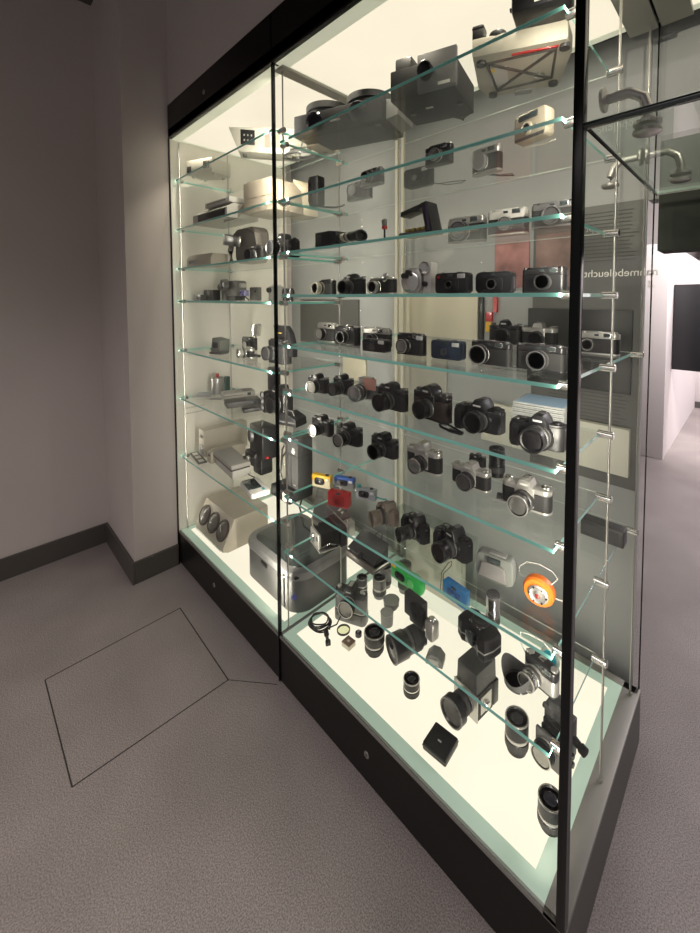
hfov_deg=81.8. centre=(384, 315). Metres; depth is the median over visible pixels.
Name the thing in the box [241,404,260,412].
camera
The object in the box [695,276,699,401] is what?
wall
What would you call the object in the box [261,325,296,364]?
camera
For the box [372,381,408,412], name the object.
camera
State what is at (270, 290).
camera
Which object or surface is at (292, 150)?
lamp
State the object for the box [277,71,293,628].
support rod
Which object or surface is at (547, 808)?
lens
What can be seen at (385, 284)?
camera
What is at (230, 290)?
camera
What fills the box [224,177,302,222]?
projector
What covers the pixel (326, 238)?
camcorder
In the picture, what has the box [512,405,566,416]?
case
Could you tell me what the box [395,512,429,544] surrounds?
camera
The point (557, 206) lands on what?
camera
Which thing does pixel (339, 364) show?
support rod
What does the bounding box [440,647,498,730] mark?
camera
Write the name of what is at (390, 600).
hood
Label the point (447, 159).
camera
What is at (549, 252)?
poster
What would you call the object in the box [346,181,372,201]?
camera
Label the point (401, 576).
camera
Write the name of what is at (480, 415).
camera
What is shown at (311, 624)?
coiled cord
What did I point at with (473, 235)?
camera
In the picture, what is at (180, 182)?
support rod
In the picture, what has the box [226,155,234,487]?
support rod
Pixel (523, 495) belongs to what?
camera
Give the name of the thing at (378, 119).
projector
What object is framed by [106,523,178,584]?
baseboard
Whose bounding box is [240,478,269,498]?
calculator
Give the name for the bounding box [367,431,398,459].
camera
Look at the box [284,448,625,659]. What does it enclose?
glass shelf
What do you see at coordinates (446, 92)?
projector
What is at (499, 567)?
camera
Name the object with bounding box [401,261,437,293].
camera
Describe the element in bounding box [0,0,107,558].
wall
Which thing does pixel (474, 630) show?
camera
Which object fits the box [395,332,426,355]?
camera
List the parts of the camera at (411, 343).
plate, plate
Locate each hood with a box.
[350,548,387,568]
[380,607,392,627]
[383,594,398,610]
[457,647,495,695]
[501,653,534,694]
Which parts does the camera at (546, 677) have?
plate, plate, rewind knob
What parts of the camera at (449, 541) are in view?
plate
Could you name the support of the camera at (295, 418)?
on the glass shelf at (181, 398)
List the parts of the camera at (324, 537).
plate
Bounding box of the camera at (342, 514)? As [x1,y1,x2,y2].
[325,506,354,537]
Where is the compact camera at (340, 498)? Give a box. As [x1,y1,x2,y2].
[328,488,351,508]
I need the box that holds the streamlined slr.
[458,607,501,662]
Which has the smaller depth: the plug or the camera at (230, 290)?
the plug
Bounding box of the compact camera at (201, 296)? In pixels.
[194,294,205,299]
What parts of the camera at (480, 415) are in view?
plate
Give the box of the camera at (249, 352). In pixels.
[236,346,260,357]
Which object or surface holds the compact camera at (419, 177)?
on the glass shelf at (562, 118)
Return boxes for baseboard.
[0,522,107,581]
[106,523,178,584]
[695,401,699,407]
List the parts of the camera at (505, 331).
plate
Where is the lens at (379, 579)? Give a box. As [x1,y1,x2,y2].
[373,572,385,599]
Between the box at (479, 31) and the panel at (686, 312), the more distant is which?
the panel at (686, 312)
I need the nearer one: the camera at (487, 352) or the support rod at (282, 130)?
the camera at (487, 352)
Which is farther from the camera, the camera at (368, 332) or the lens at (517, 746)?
the camera at (368, 332)
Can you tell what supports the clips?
attached to the display case at (475, 815)
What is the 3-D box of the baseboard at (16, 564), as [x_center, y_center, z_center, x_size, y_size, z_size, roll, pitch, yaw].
[-3.058,1.477,1.312,0.014,0.125,3.634,3,4,43]
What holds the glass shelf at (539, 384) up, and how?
attached to the display case at (475, 815)
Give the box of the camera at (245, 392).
[221,388,254,398]
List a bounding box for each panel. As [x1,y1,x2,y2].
[343,357,366,384]
[394,292,478,339]
[394,336,447,421]
[530,199,643,490]
[657,189,699,253]
[672,284,699,371]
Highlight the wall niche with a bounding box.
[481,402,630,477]
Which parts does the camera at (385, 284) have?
plate, flash dish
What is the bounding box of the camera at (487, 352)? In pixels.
[468,339,512,366]
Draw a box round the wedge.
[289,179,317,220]
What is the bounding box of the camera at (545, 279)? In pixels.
[522,266,567,292]
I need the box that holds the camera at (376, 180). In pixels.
[361,166,384,188]
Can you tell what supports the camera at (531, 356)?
on the glass shelf at (539, 384)
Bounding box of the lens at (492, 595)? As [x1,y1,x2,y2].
[486,589,499,628]
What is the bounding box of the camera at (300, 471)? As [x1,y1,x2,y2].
[271,430,312,504]
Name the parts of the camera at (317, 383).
plate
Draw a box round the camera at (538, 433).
[509,410,566,453]
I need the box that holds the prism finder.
[426,645,444,668]
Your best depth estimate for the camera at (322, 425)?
1.61 m
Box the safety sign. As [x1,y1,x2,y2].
[486,297,497,331]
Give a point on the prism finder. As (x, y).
(435, 655)
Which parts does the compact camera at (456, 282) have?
panel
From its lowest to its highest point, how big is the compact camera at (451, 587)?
0.094 m
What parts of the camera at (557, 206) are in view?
plate, plate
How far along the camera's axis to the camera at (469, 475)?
1.16 m
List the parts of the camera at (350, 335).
plate, plate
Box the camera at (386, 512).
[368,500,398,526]
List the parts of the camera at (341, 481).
len panel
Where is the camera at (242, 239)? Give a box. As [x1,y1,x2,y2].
[223,226,268,264]
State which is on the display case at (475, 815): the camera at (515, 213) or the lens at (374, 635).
the lens at (374, 635)
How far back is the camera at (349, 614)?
1.71 m
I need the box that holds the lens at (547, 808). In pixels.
[537,783,558,837]
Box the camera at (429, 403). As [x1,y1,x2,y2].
[412,383,451,423]
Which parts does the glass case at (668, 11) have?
edge rail, edge rail, ceiling rail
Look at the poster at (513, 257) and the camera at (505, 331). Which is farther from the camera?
the poster at (513, 257)
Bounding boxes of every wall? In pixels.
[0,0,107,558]
[166,0,283,104]
[290,8,699,684]
[640,244,699,459]
[647,200,699,384]
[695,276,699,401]
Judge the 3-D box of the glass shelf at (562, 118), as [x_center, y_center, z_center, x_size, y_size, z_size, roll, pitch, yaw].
[0.102,-0.438,1.340,1.072,0.010,0.354,3,4,43]
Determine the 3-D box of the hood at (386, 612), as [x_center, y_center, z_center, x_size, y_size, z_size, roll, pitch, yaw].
[0.008,1.289,1.718,0.056,0.052,0.056,3,4,43]
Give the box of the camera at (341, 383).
[327,373,353,395]
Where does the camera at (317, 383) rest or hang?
on the glass shelf at (549, 470)
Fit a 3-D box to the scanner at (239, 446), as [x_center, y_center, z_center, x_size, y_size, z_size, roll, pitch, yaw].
[-0.925,0.792,2.350,0.054,0.072,0.210,3,4,43]
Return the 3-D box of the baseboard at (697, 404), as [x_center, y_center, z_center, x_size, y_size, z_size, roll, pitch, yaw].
[5.837,1.344,4.592,3.660,0.090,0.014,3,4,43]
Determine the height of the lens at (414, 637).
0.102 m
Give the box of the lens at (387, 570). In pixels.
[380,563,390,588]
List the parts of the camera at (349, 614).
plate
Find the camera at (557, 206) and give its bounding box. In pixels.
[531,199,570,229]
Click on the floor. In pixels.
(239, 813)
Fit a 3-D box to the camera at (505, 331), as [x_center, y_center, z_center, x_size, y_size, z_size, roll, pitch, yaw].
[0.481,0.064,1.630,0.145,0.099,0.081,2,3,37]
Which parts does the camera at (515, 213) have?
plate, plate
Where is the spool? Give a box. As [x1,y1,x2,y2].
[355,629,361,637]
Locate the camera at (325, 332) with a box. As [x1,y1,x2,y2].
[314,322,338,342]
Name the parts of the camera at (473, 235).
plate, plate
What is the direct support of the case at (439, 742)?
on the display case at (475, 815)
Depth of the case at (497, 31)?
1.01 m
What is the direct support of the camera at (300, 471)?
on the glass shelf at (293, 516)
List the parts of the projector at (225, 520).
dial glass, trim, dial glass, dial glass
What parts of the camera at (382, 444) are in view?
plate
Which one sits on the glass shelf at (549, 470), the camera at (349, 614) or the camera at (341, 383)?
the camera at (341, 383)
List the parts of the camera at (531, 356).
plate, plate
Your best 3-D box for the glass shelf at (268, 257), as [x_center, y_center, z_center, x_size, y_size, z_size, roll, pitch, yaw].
[-0.705,-0.261,2.104,1.038,0.010,0.354,3,4,43]
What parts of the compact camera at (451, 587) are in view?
panel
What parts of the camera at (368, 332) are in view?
plate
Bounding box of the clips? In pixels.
[550,6,575,754]
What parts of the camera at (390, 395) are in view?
plate, plate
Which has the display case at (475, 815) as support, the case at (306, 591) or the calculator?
the case at (306, 591)
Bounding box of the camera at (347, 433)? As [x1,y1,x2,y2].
[332,421,362,447]
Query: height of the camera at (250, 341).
0.155 m
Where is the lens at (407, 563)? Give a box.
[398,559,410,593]
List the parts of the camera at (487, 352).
plate, plate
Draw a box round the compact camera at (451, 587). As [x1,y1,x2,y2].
[440,561,469,609]
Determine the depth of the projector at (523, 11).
0.93 m
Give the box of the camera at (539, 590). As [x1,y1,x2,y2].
[519,561,562,606]
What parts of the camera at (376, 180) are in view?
plate, plate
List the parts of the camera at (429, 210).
violet panel, stand leg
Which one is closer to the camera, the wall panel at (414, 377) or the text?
the text
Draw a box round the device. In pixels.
[193,196,257,228]
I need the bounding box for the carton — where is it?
[306,143,334,154]
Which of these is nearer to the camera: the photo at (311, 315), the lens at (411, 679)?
the lens at (411, 679)
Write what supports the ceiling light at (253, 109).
on the display case at (475, 815)
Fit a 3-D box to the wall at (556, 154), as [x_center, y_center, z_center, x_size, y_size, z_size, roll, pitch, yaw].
[1.360,0.203,1.135,5.550,2.690,0.100,3,4,43]
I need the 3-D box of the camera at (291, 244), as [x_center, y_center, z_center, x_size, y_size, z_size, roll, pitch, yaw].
[-0.435,-0.301,1.705,0.114,0.106,0.106,2,3,39]
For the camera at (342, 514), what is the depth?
1.75 m
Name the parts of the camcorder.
plate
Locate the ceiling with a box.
[78,0,92,5]
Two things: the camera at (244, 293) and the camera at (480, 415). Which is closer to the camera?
the camera at (480, 415)
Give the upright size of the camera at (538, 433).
0.093 m
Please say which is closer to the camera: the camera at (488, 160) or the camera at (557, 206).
the camera at (557, 206)
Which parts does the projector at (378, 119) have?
underside plate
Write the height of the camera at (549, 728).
0.156 m
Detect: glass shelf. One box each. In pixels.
[175,129,339,192]
[176,200,333,235]
[177,256,333,272]
[178,300,333,303]
[179,344,336,373]
[180,388,341,441]
[182,445,327,523]
[280,5,608,164]
[281,116,606,215]
[281,214,604,259]
[282,293,602,296]
[282,333,630,388]
[283,380,598,473]
[283,417,597,553]
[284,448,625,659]
[285,517,595,756]
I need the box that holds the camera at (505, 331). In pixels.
[489,319,522,344]
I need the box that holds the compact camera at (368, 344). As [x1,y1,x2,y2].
[362,338,390,352]
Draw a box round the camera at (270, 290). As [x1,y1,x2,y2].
[266,285,283,300]
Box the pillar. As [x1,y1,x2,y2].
[91,0,292,562]
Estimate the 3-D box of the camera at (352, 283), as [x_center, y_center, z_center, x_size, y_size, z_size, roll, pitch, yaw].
[-0.132,-0.120,1.500,0.124,0.078,0.080,3,4,43]
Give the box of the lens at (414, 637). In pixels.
[385,623,426,665]
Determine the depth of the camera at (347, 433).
1.50 m
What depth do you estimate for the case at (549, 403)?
1.16 m
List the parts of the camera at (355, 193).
plate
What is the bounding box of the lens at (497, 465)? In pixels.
[489,445,504,477]
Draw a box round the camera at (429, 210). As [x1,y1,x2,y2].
[399,201,442,238]
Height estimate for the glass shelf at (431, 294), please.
0.010 m
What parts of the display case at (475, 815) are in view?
panel, light panel, ceiling rail, light panel, ceiling rail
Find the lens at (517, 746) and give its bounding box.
[505,705,528,758]
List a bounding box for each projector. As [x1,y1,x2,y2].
[186,157,230,181]
[196,486,267,552]
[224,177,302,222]
[229,127,302,161]
[294,88,412,152]
[391,44,473,125]
[472,20,572,98]
[510,0,574,28]
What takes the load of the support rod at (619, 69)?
attached to the display case at (475, 815)
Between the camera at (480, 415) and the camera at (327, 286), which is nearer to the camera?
the camera at (480, 415)
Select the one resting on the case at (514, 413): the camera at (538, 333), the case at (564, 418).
the case at (564, 418)
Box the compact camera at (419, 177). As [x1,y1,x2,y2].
[404,166,465,189]
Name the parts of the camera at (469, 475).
plate, plate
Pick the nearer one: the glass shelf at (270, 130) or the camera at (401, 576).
the camera at (401, 576)
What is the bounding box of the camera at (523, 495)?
[502,474,553,517]
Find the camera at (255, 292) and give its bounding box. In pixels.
[250,287,261,299]
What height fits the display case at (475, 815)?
2.690 m
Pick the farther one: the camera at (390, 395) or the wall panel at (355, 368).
the wall panel at (355, 368)
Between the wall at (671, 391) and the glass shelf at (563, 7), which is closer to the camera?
the glass shelf at (563, 7)
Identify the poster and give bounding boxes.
[495,241,529,287]
[536,232,570,286]
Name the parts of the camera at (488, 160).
plate, plate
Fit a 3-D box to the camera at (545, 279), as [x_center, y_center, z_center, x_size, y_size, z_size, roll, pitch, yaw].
[0.380,-0.087,0.966,0.106,0.063,0.044,3,4,43]
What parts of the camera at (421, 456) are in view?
plate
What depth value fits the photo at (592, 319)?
1.56 m
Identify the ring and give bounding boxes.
[337,624,349,635]
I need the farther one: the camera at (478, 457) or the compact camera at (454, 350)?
the camera at (478, 457)
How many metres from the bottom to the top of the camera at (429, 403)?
0.107 m
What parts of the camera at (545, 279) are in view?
plate, plate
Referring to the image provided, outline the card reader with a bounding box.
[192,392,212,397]
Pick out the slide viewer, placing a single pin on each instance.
(226, 378)
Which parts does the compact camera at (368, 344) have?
panel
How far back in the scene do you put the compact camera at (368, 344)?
1.38 m
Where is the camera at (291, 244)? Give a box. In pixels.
[265,233,299,258]
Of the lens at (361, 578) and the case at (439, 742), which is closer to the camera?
the case at (439, 742)
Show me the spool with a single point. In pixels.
(358, 633)
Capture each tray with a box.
[306,100,344,113]
[347,88,390,103]
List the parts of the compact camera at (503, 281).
panel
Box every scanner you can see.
[199,419,246,456]
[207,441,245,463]
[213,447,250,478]
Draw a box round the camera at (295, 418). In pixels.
[279,409,306,427]
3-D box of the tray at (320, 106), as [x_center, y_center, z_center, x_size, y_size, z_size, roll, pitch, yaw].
[-0.222,-0.794,1.592,0.178,0.046,0.178,1,3,26]
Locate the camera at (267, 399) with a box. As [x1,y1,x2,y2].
[260,366,292,413]
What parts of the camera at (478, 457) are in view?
plate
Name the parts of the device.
control panel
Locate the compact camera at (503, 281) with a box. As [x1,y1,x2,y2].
[476,270,515,292]
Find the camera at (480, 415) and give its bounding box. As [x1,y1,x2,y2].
[454,396,505,434]
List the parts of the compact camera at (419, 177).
panel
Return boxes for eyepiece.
[282,288,293,300]
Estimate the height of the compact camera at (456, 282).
0.058 m
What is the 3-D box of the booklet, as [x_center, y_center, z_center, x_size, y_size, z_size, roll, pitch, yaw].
[-0.967,0.479,2.309,0.132,0.005,0.049,0,3,1]
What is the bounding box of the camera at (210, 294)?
[204,290,219,299]
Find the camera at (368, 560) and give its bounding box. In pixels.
[346,528,389,574]
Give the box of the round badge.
[541,645,559,668]
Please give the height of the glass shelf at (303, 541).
0.010 m
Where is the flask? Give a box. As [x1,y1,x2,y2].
[211,373,223,394]
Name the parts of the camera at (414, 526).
plate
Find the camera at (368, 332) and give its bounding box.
[363,326,391,347]
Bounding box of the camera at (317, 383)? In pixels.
[306,373,328,393]
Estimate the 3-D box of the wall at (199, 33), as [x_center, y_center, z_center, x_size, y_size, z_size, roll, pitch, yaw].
[1.075,-1.481,0.719,5.508,0.708,0.882,3,4,43]
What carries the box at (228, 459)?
on the glass shelf at (293, 516)
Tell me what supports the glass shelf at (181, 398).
attached to the display case at (475, 815)
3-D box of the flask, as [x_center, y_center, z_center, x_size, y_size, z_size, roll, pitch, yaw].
[-1.023,0.412,2.457,0.061,0.124,0.077,3,4,43]
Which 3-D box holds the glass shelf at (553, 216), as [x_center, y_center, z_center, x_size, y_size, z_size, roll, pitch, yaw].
[0.102,-0.237,1.349,1.072,0.010,0.354,3,4,43]
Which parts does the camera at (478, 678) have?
frame, plate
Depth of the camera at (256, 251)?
1.81 m
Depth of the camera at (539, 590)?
1.04 m
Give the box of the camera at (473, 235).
[448,215,486,243]
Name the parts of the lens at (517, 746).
len glass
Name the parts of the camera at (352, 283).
plate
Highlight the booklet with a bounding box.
[203,398,229,400]
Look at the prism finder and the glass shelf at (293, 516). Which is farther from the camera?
the glass shelf at (293, 516)
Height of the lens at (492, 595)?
0.110 m
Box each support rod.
[178,143,189,527]
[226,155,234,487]
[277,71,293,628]
[334,98,345,582]
[591,0,624,783]
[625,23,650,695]
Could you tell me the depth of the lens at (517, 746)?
1.22 m
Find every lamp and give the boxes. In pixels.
[284,146,313,160]
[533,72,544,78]
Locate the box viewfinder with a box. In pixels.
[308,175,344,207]
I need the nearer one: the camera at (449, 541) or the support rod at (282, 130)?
the camera at (449, 541)
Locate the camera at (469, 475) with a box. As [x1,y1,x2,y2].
[451,459,491,492]
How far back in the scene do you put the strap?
1.13 m
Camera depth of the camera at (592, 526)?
1.32 m
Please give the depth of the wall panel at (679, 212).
1.34 m
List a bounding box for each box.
[342,635,355,650]
[472,24,486,40]
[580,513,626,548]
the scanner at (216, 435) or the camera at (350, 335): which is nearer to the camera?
the camera at (350, 335)
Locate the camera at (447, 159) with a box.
[425,142,453,168]
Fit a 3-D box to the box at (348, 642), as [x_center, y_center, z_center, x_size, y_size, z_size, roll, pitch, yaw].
[-0.146,1.310,1.610,0.042,0.021,0.038,2,4,40]
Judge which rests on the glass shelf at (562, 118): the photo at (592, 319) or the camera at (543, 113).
the camera at (543, 113)
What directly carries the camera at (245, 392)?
on the glass shelf at (181, 398)
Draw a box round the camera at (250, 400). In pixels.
[224,395,259,408]
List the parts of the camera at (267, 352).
plate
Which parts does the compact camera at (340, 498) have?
panel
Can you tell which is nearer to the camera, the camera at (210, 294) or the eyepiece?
the eyepiece
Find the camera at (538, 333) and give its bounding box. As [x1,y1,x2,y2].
[521,322,558,344]
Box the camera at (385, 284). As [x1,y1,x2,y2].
[367,273,396,293]
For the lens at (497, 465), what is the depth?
1.24 m
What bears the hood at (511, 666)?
on the glass shelf at (303, 541)
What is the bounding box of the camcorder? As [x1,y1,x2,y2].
[315,229,367,248]
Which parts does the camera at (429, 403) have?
plate, plate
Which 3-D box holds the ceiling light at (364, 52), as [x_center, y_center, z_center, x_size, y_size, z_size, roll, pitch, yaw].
[0.223,-0.978,1.453,1.042,0.010,0.630,3,4,43]
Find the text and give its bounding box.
[493,208,638,427]
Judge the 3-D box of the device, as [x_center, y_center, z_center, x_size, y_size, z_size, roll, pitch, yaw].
[-0.852,-0.542,2.131,0.376,0.102,0.174,2,4,41]
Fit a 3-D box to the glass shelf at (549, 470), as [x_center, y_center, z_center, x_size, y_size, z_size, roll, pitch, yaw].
[0.102,0.319,1.375,1.072,0.010,0.354,3,4,43]
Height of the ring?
0.006 m
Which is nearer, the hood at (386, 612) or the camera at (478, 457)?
the camera at (478, 457)
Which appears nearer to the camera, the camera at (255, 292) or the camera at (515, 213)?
the camera at (515, 213)
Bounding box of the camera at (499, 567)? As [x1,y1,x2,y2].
[476,546,516,586]
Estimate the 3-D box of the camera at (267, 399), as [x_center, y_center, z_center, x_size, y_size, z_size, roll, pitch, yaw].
[-0.554,0.380,2.037,0.159,0.228,0.110,2,3,39]
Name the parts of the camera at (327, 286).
plate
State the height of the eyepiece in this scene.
0.067 m
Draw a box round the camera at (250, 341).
[242,324,261,350]
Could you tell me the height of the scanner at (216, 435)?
0.157 m
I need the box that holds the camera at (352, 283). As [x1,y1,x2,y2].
[337,274,365,293]
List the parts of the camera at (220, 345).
plate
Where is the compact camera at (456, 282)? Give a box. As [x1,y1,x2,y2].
[435,271,472,292]
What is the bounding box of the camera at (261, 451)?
[243,420,275,477]
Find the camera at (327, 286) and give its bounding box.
[311,279,335,293]
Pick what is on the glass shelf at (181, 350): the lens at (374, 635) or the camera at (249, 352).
the camera at (249, 352)
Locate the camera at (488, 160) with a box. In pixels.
[472,143,513,177]
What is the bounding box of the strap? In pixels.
[438,423,463,434]
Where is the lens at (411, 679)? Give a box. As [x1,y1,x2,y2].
[403,670,419,699]
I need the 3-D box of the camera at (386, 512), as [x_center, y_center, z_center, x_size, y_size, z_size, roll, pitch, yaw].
[-0.009,0.703,1.432,0.095,0.077,0.096,-1,3,-25]
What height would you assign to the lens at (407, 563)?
0.135 m
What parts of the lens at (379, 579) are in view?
len glass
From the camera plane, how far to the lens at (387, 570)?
1.92 m
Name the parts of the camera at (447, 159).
plate, plate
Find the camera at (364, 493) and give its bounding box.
[356,483,386,501]
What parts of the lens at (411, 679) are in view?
len glass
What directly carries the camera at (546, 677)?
on the glass shelf at (303, 541)
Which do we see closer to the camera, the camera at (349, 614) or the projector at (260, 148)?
the camera at (349, 614)
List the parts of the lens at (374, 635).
len glass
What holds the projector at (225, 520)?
on the display case at (475, 815)
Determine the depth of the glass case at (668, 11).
0.88 m
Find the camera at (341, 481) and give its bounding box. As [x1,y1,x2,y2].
[334,474,355,489]
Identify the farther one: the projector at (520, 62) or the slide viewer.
the slide viewer
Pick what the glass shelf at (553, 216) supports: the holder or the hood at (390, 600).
the holder
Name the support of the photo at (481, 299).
attached to the wall at (556, 154)
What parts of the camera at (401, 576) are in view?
len panel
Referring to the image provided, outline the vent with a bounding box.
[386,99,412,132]
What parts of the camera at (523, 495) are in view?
rewind knob, plate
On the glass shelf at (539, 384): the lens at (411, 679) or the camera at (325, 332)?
the camera at (325, 332)
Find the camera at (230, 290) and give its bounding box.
[217,279,245,299]
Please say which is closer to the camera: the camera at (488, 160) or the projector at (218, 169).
the camera at (488, 160)
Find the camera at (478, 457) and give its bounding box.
[469,452,485,467]
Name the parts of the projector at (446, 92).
panel, name plate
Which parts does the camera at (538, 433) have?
plate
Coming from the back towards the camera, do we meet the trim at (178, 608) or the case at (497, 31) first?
the trim at (178, 608)
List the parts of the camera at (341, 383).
plate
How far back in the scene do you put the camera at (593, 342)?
1.32 m
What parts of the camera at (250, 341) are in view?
plate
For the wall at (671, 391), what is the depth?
4.00 m
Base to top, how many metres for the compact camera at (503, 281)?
0.058 m
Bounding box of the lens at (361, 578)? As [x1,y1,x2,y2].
[356,573,366,589]
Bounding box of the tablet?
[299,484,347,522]
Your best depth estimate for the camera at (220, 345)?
2.18 m
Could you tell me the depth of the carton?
1.65 m
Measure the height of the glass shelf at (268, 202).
0.010 m
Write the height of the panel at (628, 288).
1.070 m
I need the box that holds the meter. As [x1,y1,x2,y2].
[187,253,227,267]
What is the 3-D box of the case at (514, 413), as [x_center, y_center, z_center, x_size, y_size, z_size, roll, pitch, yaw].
[0.466,0.286,1.179,0.142,0.010,0.125,2,3,38]
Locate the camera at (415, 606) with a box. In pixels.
[404,588,438,641]
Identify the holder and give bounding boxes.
[382,218,386,237]
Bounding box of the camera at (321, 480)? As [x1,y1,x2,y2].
[312,472,332,488]
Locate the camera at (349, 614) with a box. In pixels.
[335,580,367,626]
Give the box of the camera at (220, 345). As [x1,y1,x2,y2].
[209,337,229,354]
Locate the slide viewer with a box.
[223,376,229,390]
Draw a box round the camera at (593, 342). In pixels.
[582,331,620,355]
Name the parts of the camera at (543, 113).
cord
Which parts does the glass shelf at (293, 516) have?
slide strip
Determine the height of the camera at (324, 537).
0.106 m
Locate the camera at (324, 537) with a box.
[310,513,347,553]
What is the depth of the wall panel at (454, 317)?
2.04 m
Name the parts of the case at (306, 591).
glass lid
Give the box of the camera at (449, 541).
[431,523,472,563]
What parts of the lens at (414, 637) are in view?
len glass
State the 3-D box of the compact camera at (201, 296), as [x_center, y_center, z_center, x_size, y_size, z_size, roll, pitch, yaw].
[-1.100,-0.110,2.380,0.071,0.036,0.050,2,3,33]
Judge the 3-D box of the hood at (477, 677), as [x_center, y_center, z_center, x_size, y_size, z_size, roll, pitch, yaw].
[0.315,1.212,1.383,0.105,0.068,0.087,-2,3,-39]
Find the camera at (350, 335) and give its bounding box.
[335,325,360,345]
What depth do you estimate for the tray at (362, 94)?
1.43 m
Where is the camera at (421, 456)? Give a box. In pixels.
[407,440,442,475]
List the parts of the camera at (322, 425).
plate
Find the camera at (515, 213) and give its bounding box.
[488,206,528,237]
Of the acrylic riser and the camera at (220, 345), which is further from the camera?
the camera at (220, 345)
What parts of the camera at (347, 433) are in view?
plate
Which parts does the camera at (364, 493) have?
len panel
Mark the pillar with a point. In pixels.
(130, 82)
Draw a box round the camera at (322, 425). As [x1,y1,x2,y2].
[308,414,333,436]
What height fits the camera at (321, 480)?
0.056 m
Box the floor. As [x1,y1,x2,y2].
[0,407,699,932]
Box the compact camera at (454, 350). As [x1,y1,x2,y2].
[431,339,465,360]
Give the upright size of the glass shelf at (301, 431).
0.020 m
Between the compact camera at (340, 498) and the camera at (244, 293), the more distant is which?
the camera at (244, 293)
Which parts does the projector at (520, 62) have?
rating plate, rib frame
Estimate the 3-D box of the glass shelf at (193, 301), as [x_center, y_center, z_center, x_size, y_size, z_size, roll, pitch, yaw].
[-0.705,-0.074,2.113,1.038,0.010,0.354,3,4,43]
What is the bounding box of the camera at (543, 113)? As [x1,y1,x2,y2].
[514,105,555,148]
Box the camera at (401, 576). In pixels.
[391,561,425,595]
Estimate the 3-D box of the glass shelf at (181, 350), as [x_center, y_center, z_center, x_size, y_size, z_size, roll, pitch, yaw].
[-0.705,0.212,2.126,1.038,0.010,0.354,3,4,43]
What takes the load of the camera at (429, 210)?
on the glass shelf at (553, 216)
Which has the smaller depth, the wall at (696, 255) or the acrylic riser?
the acrylic riser
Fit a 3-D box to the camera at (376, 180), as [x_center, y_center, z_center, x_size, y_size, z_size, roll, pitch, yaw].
[-0.052,-0.473,1.367,0.101,0.057,0.054,3,4,43]
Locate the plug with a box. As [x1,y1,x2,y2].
[323,628,330,646]
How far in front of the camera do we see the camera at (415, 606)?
1.25 m
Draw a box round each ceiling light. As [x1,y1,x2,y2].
[183,74,335,166]
[291,0,623,94]
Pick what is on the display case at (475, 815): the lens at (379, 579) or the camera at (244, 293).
the lens at (379, 579)
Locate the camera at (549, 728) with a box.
[530,695,588,774]
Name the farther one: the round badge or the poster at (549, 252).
the poster at (549, 252)
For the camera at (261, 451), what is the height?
0.264 m
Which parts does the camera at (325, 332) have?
plate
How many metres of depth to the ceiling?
2.45 m
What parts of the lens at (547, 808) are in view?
len glass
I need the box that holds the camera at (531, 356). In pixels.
[516,342,566,373]
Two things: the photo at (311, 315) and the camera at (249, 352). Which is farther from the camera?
the photo at (311, 315)
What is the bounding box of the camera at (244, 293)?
[240,290,248,300]
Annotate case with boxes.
[167,0,660,932]
[248,513,347,612]
[422,722,458,766]
[489,29,505,35]
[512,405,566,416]
[512,408,566,420]
[512,412,566,423]
[513,393,566,412]
[583,0,699,195]
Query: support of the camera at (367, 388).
on the glass shelf at (549, 470)
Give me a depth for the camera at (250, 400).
2.17 m
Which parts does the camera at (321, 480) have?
len panel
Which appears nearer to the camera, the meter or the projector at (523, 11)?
the projector at (523, 11)
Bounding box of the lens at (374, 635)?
[364,623,384,657]
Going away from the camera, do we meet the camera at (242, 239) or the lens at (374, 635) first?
the lens at (374, 635)
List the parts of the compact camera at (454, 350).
panel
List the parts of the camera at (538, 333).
plate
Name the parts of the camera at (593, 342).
plate, plate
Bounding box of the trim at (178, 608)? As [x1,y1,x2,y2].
[44,608,277,786]
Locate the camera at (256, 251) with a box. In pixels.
[244,244,265,260]
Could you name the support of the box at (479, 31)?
on the projector at (520, 62)
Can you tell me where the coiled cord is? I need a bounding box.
[308,612,340,632]
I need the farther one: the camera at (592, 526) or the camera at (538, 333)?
the camera at (538, 333)
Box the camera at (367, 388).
[348,376,377,402]
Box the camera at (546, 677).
[517,631,559,699]
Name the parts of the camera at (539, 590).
cord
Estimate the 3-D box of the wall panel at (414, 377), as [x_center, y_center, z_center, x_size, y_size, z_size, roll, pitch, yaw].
[0.185,0.334,2.165,0.357,0.430,0.012,3,4,43]
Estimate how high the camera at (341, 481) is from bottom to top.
0.048 m
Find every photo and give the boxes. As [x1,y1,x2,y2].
[300,299,359,347]
[478,297,484,339]
[527,308,632,394]
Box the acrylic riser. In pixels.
[406,528,465,611]
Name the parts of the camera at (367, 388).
pink plate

